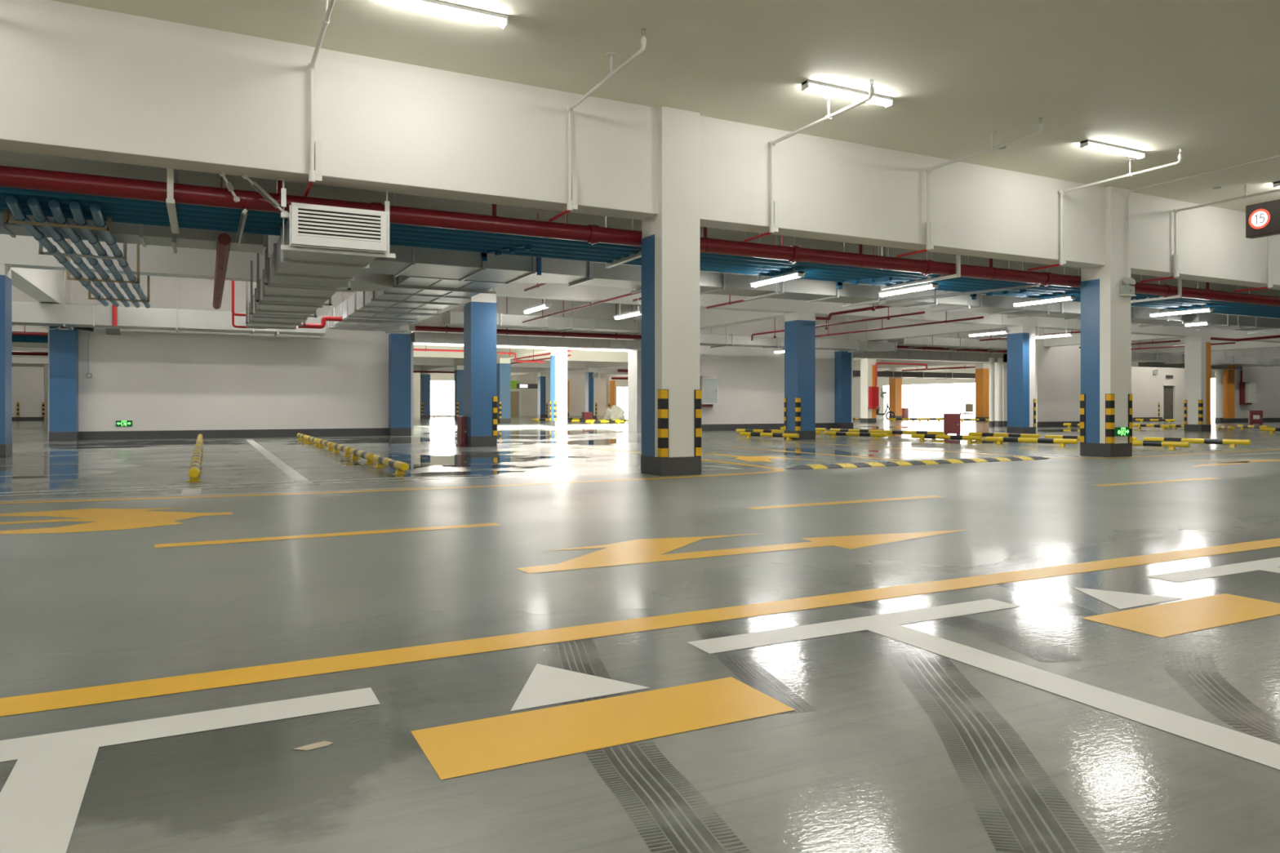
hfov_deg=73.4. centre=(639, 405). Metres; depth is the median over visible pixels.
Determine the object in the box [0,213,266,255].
duct
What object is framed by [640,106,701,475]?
concrete column
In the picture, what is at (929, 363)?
ceiling beam
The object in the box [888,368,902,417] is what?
concrete column
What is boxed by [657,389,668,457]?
guard
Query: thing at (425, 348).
pipe
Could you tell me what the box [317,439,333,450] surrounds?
wheel stop
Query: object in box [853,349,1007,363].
ceiling beam
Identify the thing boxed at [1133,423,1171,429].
wheel stop
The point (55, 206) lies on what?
pipe
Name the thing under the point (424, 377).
concrete column
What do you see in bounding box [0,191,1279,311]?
pipe
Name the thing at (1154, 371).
emergency light
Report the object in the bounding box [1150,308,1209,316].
diffuser
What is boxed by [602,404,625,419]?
heap
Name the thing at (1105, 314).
concrete column
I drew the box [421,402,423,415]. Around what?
guard
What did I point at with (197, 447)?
wheel stop
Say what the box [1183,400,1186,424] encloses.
guard
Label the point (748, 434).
wheel stop
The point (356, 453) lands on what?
wheel stop
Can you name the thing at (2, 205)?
pipe
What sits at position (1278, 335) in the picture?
pipe
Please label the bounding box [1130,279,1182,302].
hanger
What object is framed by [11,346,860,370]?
ceiling beam
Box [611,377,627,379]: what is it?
pipe
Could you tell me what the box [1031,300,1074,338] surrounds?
lamp
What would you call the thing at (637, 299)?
pipe
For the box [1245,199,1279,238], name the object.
speed sign
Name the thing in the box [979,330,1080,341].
pipe
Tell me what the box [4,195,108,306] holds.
pipe
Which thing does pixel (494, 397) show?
guard
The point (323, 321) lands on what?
pipe
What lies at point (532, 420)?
wheel stop
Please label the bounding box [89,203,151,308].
pipe
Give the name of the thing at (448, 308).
ceiling beam
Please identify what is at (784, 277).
diffuser
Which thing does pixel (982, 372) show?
concrete column
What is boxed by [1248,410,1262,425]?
box
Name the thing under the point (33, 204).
pipe
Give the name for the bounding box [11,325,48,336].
pipe
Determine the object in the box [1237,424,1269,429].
wheel stop
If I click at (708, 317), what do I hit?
ceiling beam
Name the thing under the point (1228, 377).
concrete column
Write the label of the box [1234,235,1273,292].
pipe
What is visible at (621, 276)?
duct
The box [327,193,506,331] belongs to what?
duct
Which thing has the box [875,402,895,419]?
scooter
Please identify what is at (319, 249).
duct
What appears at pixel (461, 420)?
box
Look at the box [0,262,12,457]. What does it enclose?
concrete column
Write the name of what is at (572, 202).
pipe
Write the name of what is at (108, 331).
emergency light
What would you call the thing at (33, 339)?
pipe
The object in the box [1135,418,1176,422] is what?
wheel stop
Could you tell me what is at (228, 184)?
brace
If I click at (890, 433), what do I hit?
wheel stop
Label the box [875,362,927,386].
pipe
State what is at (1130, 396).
guard
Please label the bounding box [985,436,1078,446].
wheel stop
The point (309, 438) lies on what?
wheel stop
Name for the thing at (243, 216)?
brace
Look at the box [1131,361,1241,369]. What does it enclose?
box
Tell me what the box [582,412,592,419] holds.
box
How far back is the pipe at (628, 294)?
21.12 m
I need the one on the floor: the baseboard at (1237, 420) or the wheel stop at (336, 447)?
the wheel stop at (336, 447)
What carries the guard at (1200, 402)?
on the concrete column at (1197, 348)
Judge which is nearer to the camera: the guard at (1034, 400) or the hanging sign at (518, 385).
the guard at (1034, 400)
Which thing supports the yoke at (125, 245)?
attached to the pipe at (95, 210)
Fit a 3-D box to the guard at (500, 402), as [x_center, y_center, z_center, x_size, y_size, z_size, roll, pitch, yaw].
[-7.253,0.228,44.563,0.112,0.875,0.112,0,0,-27]
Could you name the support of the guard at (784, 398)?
on the concrete column at (799, 326)
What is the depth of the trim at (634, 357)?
29.59 m
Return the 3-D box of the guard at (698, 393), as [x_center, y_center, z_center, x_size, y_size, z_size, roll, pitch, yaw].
[0.742,0.228,11.276,0.112,0.875,0.112,0,0,-27]
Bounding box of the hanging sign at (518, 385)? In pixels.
[516,383,537,388]
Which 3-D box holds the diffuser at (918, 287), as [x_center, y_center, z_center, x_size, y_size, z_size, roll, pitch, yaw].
[4.824,-2.069,15.490,0.116,0.052,1.290,0,0,-27]
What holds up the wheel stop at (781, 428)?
on the floor
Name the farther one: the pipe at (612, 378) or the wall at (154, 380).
the pipe at (612, 378)
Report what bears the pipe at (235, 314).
hanging from the ceiling
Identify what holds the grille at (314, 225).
attached to the duct at (319, 249)
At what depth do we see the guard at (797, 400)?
22.61 m
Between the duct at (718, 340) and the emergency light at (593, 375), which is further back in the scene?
the emergency light at (593, 375)
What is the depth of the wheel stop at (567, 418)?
50.25 m
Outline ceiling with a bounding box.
[0,0,1279,297]
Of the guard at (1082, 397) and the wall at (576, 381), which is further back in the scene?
the wall at (576, 381)
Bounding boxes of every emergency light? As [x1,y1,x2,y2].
[106,328,119,334]
[591,372,598,377]
[1119,277,1136,296]
[1152,368,1158,374]
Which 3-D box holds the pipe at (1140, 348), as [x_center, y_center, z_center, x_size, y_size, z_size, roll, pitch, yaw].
[21.607,-3.101,35.035,0.060,1.480,5.000,0,0,-27]
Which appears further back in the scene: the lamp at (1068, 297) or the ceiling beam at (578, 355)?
the ceiling beam at (578, 355)
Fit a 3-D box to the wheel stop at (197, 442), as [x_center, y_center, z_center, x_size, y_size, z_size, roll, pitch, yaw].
[-8.785,0.814,17.090,0.170,0.173,2.078,0,0,-27]
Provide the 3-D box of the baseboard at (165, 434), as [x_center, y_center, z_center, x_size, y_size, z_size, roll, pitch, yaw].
[-11.129,0.787,24.189,7.910,0.225,0.045,0,0,-27]
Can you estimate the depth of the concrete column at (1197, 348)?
30.34 m
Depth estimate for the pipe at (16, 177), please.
10.93 m
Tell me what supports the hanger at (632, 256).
hanging from the ceiling
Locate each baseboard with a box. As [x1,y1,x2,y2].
[11,417,44,421]
[78,427,388,439]
[701,422,834,431]
[1036,421,1079,426]
[1132,417,1162,421]
[1235,417,1279,422]
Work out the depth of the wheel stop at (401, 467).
11.51 m
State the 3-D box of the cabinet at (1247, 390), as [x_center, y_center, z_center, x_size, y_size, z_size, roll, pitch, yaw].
[32.654,-0.665,46.091,0.850,1.210,0.430,0,0,-27]
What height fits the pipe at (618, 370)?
1.671 m
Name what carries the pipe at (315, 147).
hanging from the ceiling
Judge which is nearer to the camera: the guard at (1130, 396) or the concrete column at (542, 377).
the guard at (1130, 396)
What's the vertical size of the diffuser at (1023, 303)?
0.052 m
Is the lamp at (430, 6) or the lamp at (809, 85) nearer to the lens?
the lamp at (430, 6)
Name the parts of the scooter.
frame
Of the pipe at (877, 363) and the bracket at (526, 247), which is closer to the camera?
the bracket at (526, 247)
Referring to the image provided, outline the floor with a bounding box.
[0,414,1279,852]
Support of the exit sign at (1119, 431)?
attached to the concrete column at (1105, 314)
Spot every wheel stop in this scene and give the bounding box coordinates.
[186,458,202,482]
[191,450,203,468]
[193,444,203,459]
[195,436,204,447]
[195,440,203,453]
[297,433,307,442]
[306,435,319,445]
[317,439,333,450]
[331,443,352,456]
[348,448,375,464]
[372,454,408,475]
[430,415,454,417]
[531,418,550,422]
[567,417,582,419]
[567,419,594,422]
[585,420,624,424]
[598,419,627,422]
[735,428,784,433]
[739,431,799,439]
[771,429,821,435]
[780,426,826,431]
[823,431,888,439]
[830,428,879,432]
[880,430,944,435]
[888,417,925,421]
[911,417,943,421]
[911,433,982,443]
[960,418,988,422]
[968,431,1039,439]
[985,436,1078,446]
[1044,435,1137,440]
[1062,422,1079,427]
[1132,440,1190,449]
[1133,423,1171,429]
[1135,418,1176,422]
[1142,436,1250,447]
[1169,424,1184,429]
[1215,425,1235,431]
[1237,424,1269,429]
[1260,427,1279,433]
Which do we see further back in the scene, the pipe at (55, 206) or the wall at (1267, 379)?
the wall at (1267, 379)
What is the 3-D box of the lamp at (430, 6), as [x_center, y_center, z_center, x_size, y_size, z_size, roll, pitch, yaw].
[-1.919,-3.800,8.219,1.330,0.090,0.126,0,0,-27]
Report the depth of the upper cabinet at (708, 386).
30.62 m
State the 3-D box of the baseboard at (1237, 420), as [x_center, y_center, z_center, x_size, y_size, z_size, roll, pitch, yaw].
[37.242,0.787,48.651,13.600,0.225,0.045,0,0,-27]
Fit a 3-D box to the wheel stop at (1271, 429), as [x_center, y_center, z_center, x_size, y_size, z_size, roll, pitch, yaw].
[21.262,0.814,27.743,0.170,0.173,2.078,0,0,-34]
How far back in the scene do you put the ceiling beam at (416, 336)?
27.72 m
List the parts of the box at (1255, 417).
door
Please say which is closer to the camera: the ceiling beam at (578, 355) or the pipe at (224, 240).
the pipe at (224, 240)
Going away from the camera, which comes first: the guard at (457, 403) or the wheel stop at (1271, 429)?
the wheel stop at (1271, 429)
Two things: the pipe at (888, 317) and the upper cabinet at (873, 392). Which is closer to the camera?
the pipe at (888, 317)
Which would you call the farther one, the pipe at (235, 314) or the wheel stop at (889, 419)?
the wheel stop at (889, 419)
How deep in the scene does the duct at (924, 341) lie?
34.32 m
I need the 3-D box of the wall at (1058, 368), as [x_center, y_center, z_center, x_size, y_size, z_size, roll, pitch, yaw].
[19.269,-1.482,37.438,6.200,4.765,0.400,0,0,-27]
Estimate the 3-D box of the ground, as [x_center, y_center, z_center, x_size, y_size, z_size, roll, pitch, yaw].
[4.130,0.917,69.339,230.000,0.025,200.000,0,0,-27]
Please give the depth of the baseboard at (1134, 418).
49.44 m
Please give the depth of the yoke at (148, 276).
16.22 m
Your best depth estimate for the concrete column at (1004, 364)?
37.45 m
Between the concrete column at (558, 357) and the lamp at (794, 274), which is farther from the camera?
the concrete column at (558, 357)
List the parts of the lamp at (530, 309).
hanger rod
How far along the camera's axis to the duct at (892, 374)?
52.40 m
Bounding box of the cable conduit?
[1125,155,1279,278]
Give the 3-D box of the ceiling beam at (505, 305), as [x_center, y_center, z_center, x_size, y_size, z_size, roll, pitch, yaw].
[8.350,-3.083,34.432,78.000,1.565,0.400,0,0,-27]
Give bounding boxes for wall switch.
[86,332,92,377]
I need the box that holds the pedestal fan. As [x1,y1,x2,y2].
[879,387,888,419]
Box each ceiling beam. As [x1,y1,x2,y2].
[0,0,1279,289]
[10,266,69,304]
[11,284,1223,355]
[11,324,989,363]
[11,342,949,370]
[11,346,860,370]
[11,356,627,374]
[408,299,464,324]
[413,347,550,373]
[510,361,627,376]
[600,359,860,377]
[699,308,785,329]
[845,316,1008,341]
[853,360,975,370]
[1000,328,1184,346]
[1131,337,1279,353]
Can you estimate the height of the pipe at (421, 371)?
1.719 m
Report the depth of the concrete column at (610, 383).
74.53 m
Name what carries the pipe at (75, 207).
attached to the pipe at (23, 197)
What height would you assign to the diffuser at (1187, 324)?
0.052 m
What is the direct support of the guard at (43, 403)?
attached to the wall at (28, 380)
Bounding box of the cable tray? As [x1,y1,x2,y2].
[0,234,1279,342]
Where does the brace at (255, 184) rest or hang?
attached to the ceiling beam at (77, 82)
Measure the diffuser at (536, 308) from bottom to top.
0.052 m
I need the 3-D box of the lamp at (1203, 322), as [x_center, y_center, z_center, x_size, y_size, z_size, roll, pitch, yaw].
[13.759,-2.023,21.199,0.170,0.090,0.550,0,0,-27]
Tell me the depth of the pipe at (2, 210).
12.49 m
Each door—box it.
[510,389,521,416]
[1162,384,1175,419]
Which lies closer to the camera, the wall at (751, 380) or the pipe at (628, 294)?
the pipe at (628, 294)
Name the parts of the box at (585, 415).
door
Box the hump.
[784,456,1049,469]
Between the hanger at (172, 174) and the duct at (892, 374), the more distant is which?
the duct at (892, 374)
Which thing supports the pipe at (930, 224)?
hanging from the ceiling
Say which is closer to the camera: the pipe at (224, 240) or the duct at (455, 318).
the pipe at (224, 240)
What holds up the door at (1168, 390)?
in the wall at (1146, 387)
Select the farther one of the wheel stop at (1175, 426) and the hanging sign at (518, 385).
the hanging sign at (518, 385)
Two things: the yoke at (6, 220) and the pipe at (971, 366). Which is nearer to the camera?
the yoke at (6, 220)
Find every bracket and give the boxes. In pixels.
[480,244,530,262]
[835,276,892,288]
[969,288,1026,299]
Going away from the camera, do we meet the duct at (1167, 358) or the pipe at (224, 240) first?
the pipe at (224, 240)
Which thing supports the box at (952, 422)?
on the floor
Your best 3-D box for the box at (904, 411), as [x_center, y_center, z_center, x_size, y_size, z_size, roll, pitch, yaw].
[17.572,0.525,56.955,0.400,0.750,0.340,0,0,-27]
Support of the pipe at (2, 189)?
on the hanger at (172, 174)
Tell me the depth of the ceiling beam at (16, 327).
36.57 m
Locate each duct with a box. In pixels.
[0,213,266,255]
[11,270,325,337]
[244,178,395,329]
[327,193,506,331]
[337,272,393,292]
[359,244,591,286]
[443,304,641,335]
[577,218,1279,333]
[699,316,897,352]
[853,360,975,379]
[888,330,1007,351]
[1131,347,1279,366]
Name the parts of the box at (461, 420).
door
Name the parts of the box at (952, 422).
door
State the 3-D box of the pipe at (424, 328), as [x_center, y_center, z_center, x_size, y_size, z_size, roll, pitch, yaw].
[-3.333,-3.032,27.398,7.600,1.618,0.195,0,0,-27]
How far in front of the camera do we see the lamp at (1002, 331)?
24.73 m
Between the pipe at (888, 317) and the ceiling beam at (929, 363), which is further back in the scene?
the ceiling beam at (929, 363)
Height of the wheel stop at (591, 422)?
0.173 m
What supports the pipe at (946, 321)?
hanging from the ceiling
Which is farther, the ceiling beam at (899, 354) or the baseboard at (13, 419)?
the baseboard at (13, 419)
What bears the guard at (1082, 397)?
on the concrete column at (1105, 314)
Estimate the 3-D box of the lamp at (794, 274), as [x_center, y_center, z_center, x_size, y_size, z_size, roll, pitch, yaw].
[2.255,-2.942,14.189,0.170,1.805,1.330,0,0,-27]
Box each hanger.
[165,168,179,234]
[604,216,641,268]
[880,246,960,289]
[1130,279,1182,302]
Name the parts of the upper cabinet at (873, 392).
door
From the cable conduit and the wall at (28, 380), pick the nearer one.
the cable conduit
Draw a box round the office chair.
[960,403,973,421]
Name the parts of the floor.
bay number panel, bay number panel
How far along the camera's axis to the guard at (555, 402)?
37.47 m
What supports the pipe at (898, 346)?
hanging from the ceiling
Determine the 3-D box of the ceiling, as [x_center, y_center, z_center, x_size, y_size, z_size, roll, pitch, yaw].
[6.746,-3.995,37.600,78.000,0.300,79.000,0,0,-27]
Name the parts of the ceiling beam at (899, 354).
rail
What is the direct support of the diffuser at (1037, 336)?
attached to the lamp at (1065, 334)
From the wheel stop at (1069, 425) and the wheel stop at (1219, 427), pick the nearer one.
the wheel stop at (1219, 427)
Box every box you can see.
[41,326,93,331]
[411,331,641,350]
[455,416,466,446]
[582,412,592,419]
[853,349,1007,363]
[902,408,908,417]
[943,413,960,435]
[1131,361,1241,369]
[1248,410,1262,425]
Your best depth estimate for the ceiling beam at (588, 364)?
56.10 m
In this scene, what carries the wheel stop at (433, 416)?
on the floor
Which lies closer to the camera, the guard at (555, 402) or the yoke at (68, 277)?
the yoke at (68, 277)
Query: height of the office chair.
1.023 m
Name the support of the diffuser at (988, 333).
attached to the lamp at (1002, 331)
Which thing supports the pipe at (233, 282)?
hanging from the ceiling
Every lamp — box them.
[366,0,508,29]
[523,283,551,313]
[613,287,641,319]
[749,233,805,287]
[773,347,784,353]
[801,80,893,107]
[878,247,938,297]
[968,295,1009,337]
[1012,262,1075,306]
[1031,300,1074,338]
[1080,139,1145,159]
[1148,276,1213,316]
[1183,320,1210,326]
[1272,181,1279,187]
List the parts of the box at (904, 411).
door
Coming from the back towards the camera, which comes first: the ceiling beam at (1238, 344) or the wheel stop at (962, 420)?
the wheel stop at (962, 420)
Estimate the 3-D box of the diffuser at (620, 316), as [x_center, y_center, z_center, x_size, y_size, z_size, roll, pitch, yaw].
[-0.254,-2.069,19.766,0.116,0.052,1.290,0,0,-27]
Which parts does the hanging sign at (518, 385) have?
lit panel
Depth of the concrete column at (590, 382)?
56.38 m
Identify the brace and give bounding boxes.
[218,171,239,202]
[235,208,248,247]
[241,173,288,213]
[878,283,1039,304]
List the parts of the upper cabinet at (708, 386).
door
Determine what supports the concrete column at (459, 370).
on the floor
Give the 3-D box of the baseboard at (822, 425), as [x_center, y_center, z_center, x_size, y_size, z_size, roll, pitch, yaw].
[3.731,0.787,31.711,8.700,0.225,0.045,0,0,-27]
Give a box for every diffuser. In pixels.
[524,305,546,313]
[614,311,640,319]
[751,273,800,287]
[880,284,933,296]
[968,331,1006,336]
[1013,297,1071,306]
[1032,333,1070,338]
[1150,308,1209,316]
[1185,322,1206,326]
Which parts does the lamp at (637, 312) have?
hanger rod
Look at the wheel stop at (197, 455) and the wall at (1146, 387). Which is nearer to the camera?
the wheel stop at (197, 455)
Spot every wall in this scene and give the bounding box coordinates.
[11,363,44,420]
[44,364,627,418]
[48,271,411,440]
[633,304,845,424]
[853,364,975,417]
[1035,328,1131,426]
[1131,366,1184,421]
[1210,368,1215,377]
[1223,346,1279,417]
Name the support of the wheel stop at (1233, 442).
on the floor
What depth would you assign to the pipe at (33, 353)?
37.89 m
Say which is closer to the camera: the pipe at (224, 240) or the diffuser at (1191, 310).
the pipe at (224, 240)
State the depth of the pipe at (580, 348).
40.87 m
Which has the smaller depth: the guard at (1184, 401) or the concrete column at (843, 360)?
the guard at (1184, 401)
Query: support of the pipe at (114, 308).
attached to the duct at (24, 313)
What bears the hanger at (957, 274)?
hanging from the ceiling
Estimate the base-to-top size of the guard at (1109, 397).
0.875 m
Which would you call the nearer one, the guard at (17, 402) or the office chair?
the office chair
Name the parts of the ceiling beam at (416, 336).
rail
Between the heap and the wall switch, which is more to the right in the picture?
the heap
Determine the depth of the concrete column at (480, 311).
18.79 m
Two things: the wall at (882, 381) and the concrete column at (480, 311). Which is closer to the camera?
the concrete column at (480, 311)
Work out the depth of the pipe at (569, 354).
44.77 m
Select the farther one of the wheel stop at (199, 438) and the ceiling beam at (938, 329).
the ceiling beam at (938, 329)
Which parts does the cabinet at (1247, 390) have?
door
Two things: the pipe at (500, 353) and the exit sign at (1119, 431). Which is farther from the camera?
the pipe at (500, 353)
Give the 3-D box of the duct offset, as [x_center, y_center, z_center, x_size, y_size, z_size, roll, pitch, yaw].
[-6.973,-2.280,24.659,0.570,0.360,1.100,0,0,-27]
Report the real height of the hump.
0.050 m
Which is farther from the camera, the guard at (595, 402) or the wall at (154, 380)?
the guard at (595, 402)
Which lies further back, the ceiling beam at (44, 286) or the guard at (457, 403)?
the guard at (457, 403)
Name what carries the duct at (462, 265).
attached to the duct at (621, 276)
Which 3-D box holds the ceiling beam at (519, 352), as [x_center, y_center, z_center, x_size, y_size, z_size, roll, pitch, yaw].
[-11.437,-3.167,53.373,0.400,1.376,34.430,0,0,-27]
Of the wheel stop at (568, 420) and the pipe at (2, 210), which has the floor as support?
the wheel stop at (568, 420)
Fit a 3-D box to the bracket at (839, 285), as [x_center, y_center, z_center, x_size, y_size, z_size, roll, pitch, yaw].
[3.875,-2.130,14.885,1.029,0.140,0.094,0,0,40]
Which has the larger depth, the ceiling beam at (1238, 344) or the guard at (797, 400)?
the ceiling beam at (1238, 344)
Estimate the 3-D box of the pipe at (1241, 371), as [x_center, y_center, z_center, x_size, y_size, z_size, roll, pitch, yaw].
[32.241,-1.750,46.022,0.092,1.100,0.092,0,0,-4]
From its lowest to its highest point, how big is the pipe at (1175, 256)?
1.481 m
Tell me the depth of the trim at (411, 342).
26.08 m
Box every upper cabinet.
[699,376,718,406]
[867,386,879,408]
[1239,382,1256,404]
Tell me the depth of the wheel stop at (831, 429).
26.53 m
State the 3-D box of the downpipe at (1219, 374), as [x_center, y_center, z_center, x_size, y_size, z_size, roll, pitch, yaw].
[30.323,-0.600,44.939,0.380,3.000,0.380,0,0,-27]
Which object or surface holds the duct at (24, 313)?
hanging from the ceiling
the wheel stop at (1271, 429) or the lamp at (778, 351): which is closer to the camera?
the wheel stop at (1271, 429)
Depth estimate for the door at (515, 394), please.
71.97 m
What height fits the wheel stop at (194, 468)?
0.173 m
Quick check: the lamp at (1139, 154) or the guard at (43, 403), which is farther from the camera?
the guard at (43, 403)
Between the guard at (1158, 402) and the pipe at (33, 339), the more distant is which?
the guard at (1158, 402)
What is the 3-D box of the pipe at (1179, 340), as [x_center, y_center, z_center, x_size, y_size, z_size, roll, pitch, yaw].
[19.131,-3.103,33.725,0.070,1.476,4.100,0,0,-27]
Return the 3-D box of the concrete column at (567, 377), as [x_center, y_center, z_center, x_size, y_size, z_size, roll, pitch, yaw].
[-6.495,-0.792,74.497,0.524,3.385,0.624,0,0,-27]
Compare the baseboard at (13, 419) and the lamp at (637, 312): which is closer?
the lamp at (637, 312)
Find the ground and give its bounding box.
[430,409,1215,418]
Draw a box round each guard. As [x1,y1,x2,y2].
[17,402,18,417]
[42,402,44,417]
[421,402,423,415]
[456,402,458,416]
[492,395,497,435]
[498,401,501,418]
[554,400,557,421]
[595,402,596,415]
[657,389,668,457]
[694,389,702,456]
[783,397,786,430]
[795,397,800,431]
[1033,399,1035,426]
[1080,394,1085,442]
[1105,393,1114,444]
[1128,394,1132,443]
[1158,402,1159,417]
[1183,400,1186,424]
[1198,400,1203,424]
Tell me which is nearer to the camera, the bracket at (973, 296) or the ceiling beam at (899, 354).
the bracket at (973, 296)
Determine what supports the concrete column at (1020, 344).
on the floor
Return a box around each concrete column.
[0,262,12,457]
[48,326,79,440]
[388,328,411,435]
[420,373,430,418]
[454,364,463,420]
[463,293,497,447]
[496,357,511,422]
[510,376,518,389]
[537,372,547,417]
[550,348,567,426]
[567,377,568,416]
[585,368,596,419]
[606,377,614,408]
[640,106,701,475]
[784,311,815,439]
[834,350,853,428]
[860,358,876,422]
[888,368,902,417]
[975,363,989,421]
[993,352,1007,426]
[1006,325,1035,434]
[1080,186,1132,457]
[1184,335,1211,431]
[1222,364,1235,422]
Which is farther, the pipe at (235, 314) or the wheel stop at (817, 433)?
the wheel stop at (817, 433)
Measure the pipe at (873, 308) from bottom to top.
1.581 m
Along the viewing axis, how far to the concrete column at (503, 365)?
44.66 m
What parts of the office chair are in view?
backrest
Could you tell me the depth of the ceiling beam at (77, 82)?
10.05 m
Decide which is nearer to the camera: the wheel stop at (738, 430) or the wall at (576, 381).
the wheel stop at (738, 430)
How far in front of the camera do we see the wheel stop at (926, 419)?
50.08 m
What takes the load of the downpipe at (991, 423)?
on the floor
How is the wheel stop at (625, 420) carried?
on the floor
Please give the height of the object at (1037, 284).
0.181 m
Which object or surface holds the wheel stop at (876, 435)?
on the floor
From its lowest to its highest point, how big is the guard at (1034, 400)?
0.875 m
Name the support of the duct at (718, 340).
hanging from the ceiling
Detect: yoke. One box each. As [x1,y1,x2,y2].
[4,208,111,231]
[38,241,127,260]
[66,239,139,284]
[88,275,149,302]
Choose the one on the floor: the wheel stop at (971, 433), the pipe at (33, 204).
the wheel stop at (971, 433)
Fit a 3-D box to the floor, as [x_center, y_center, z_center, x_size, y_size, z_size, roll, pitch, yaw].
[6.746,0.899,37.600,78.000,0.002,79.000,0,0,-27]
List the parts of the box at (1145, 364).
rail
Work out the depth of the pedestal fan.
56.76 m
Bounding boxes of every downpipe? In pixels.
[988,357,995,426]
[996,358,1003,426]
[1214,368,1223,422]
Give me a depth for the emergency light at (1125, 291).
15.12 m
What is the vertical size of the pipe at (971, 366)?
1.569 m
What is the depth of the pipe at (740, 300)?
20.08 m
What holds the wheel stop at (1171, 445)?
on the floor
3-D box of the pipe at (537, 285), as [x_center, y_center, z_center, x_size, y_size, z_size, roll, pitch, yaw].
[-1.698,-3.102,16.485,0.056,1.477,3.050,0,0,-27]
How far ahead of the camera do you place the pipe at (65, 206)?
12.02 m
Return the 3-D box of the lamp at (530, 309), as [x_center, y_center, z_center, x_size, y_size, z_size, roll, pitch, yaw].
[-2.215,-2.942,18.437,0.170,1.805,1.330,0,0,-27]
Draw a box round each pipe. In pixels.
[0,164,1279,306]
[0,186,1279,309]
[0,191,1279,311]
[0,197,1279,314]
[0,203,1279,315]
[0,208,1279,318]
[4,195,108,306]
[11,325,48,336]
[11,334,48,342]
[11,351,48,355]
[26,197,119,306]
[48,199,129,307]
[69,201,140,307]
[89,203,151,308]
[112,304,116,326]
[212,176,231,309]
[231,280,266,328]
[234,311,245,316]
[297,315,342,328]
[303,0,335,196]
[413,345,463,351]
[413,365,454,373]
[414,300,641,339]
[497,348,545,362]
[510,354,570,364]
[512,347,587,359]
[522,291,641,323]
[524,213,567,291]
[548,27,646,222]
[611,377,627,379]
[617,368,627,372]
[632,297,641,302]
[706,235,782,308]
[743,79,874,241]
[751,307,924,340]
[815,248,893,319]
[815,290,983,337]
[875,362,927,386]
[877,365,975,371]
[887,340,1007,352]
[896,116,1043,257]
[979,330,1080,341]
[1027,147,1182,271]
[1079,339,1180,348]
[1130,340,1235,350]
[1140,182,1279,282]
[1210,334,1279,341]
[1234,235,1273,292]
[1240,366,1242,383]
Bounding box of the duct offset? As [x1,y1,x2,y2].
[385,323,408,333]
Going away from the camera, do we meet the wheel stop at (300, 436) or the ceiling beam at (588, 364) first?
the wheel stop at (300, 436)
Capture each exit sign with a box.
[115,420,132,426]
[1115,426,1129,435]
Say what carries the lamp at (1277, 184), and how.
hanging from the ceiling
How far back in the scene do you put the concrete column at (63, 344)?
21.90 m
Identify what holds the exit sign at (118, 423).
attached to the wall at (154, 380)
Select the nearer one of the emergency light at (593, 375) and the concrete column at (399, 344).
the concrete column at (399, 344)
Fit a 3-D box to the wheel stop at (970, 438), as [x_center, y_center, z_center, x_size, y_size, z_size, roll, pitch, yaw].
[7.635,0.814,21.473,0.170,0.173,2.078,0,0,-32]
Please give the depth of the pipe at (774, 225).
11.78 m
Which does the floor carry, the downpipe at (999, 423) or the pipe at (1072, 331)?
the downpipe at (999, 423)
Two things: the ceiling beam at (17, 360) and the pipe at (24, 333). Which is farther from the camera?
the ceiling beam at (17, 360)
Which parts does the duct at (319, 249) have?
grille frame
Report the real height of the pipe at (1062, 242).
1.481 m
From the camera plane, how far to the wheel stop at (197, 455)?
12.70 m
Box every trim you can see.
[410,341,413,435]
[627,349,641,431]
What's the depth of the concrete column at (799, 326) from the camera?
22.78 m
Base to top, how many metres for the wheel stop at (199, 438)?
0.173 m
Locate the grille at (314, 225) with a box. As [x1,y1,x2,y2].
[297,208,380,242]
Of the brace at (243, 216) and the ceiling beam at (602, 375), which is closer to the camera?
the brace at (243, 216)
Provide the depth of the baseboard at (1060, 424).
36.33 m
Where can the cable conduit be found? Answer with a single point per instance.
(1277, 156)
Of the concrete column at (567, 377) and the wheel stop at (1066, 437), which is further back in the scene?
the concrete column at (567, 377)
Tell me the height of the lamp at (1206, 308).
1.805 m
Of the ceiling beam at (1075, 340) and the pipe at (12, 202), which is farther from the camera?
the ceiling beam at (1075, 340)
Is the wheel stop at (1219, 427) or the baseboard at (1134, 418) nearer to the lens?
the wheel stop at (1219, 427)
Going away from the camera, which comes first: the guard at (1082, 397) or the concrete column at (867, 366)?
the guard at (1082, 397)
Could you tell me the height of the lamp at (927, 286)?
1.805 m

